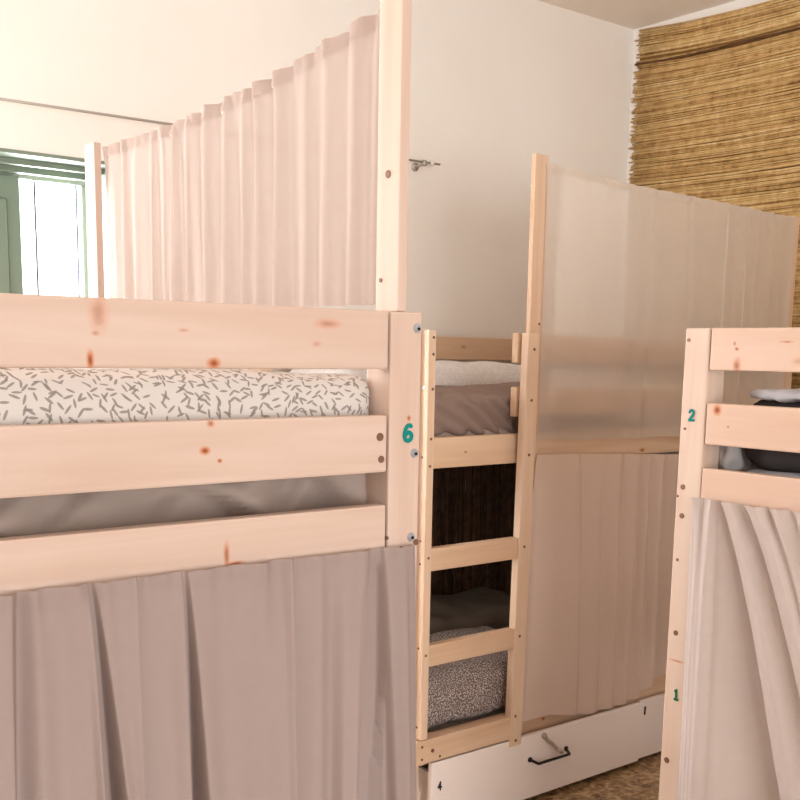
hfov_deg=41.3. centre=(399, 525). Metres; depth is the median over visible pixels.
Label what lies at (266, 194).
sheer curtain
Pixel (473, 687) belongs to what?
pillow
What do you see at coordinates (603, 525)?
curtain
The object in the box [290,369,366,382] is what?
pillow
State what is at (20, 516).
mattress
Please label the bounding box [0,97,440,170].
curtain rod
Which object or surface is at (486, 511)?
screen
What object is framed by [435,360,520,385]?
pillow
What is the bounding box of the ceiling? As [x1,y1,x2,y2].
[538,0,736,29]
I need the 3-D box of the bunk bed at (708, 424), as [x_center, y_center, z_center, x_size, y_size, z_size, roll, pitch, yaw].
[1.661,0.421,2.067,0.972,1.570,2.060,-6,12,-38]
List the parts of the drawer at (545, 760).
handle, pull cord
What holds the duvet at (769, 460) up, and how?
on the mattress at (762, 471)
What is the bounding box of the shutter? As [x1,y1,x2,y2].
[0,174,22,293]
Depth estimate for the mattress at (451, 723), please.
3.48 m
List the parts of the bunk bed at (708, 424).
post, rail, guard rail, guard rail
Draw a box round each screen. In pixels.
[430,463,533,594]
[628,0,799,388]
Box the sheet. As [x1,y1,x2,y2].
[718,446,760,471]
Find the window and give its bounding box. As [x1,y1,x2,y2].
[0,148,108,297]
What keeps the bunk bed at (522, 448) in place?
on the floor
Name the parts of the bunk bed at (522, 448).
post, post, guard rail, guard rail, guard rail, ladder rail, curtain post, rail, rail, post, curtain post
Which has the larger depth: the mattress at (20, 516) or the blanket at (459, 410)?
the blanket at (459, 410)
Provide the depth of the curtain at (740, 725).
2.39 m
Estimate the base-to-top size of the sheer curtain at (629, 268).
0.880 m
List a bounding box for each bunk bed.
[0,0,421,595]
[249,153,799,799]
[659,327,799,799]
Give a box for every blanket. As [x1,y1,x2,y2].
[429,586,510,634]
[434,382,519,435]
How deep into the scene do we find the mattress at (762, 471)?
2.38 m
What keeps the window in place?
in the wall at (495, 85)
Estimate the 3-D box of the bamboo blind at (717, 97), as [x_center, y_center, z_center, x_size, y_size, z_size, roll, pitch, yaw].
[2.044,-1.213,3.706,0.016,1.642,3.217,-6,12,-38]
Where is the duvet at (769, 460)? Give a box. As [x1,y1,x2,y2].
[744,388,799,472]
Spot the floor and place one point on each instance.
(640, 779)
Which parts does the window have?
frame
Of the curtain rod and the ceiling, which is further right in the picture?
the ceiling
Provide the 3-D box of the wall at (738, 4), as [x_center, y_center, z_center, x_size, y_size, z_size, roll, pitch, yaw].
[2.697,-0.447,3.150,0.200,2.970,5.680,-6,12,-38]
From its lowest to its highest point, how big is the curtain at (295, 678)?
1.126 m
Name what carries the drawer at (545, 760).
on the floor
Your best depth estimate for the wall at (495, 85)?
4.24 m
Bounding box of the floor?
[524,751,660,799]
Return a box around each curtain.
[0,544,416,799]
[102,6,379,306]
[522,454,678,720]
[538,164,794,439]
[677,497,799,799]
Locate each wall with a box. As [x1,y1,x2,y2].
[0,0,633,568]
[627,0,769,453]
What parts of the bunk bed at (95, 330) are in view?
curtain post, rail, guard rail, guard rail, post, curtain post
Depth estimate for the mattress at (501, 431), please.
3.36 m
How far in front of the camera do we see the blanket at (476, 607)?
4.11 m
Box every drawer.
[418,702,640,799]
[637,693,664,758]
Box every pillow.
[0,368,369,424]
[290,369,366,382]
[427,626,507,728]
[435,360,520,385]
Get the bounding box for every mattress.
[0,473,366,537]
[427,708,505,732]
[434,428,509,436]
[746,469,799,477]

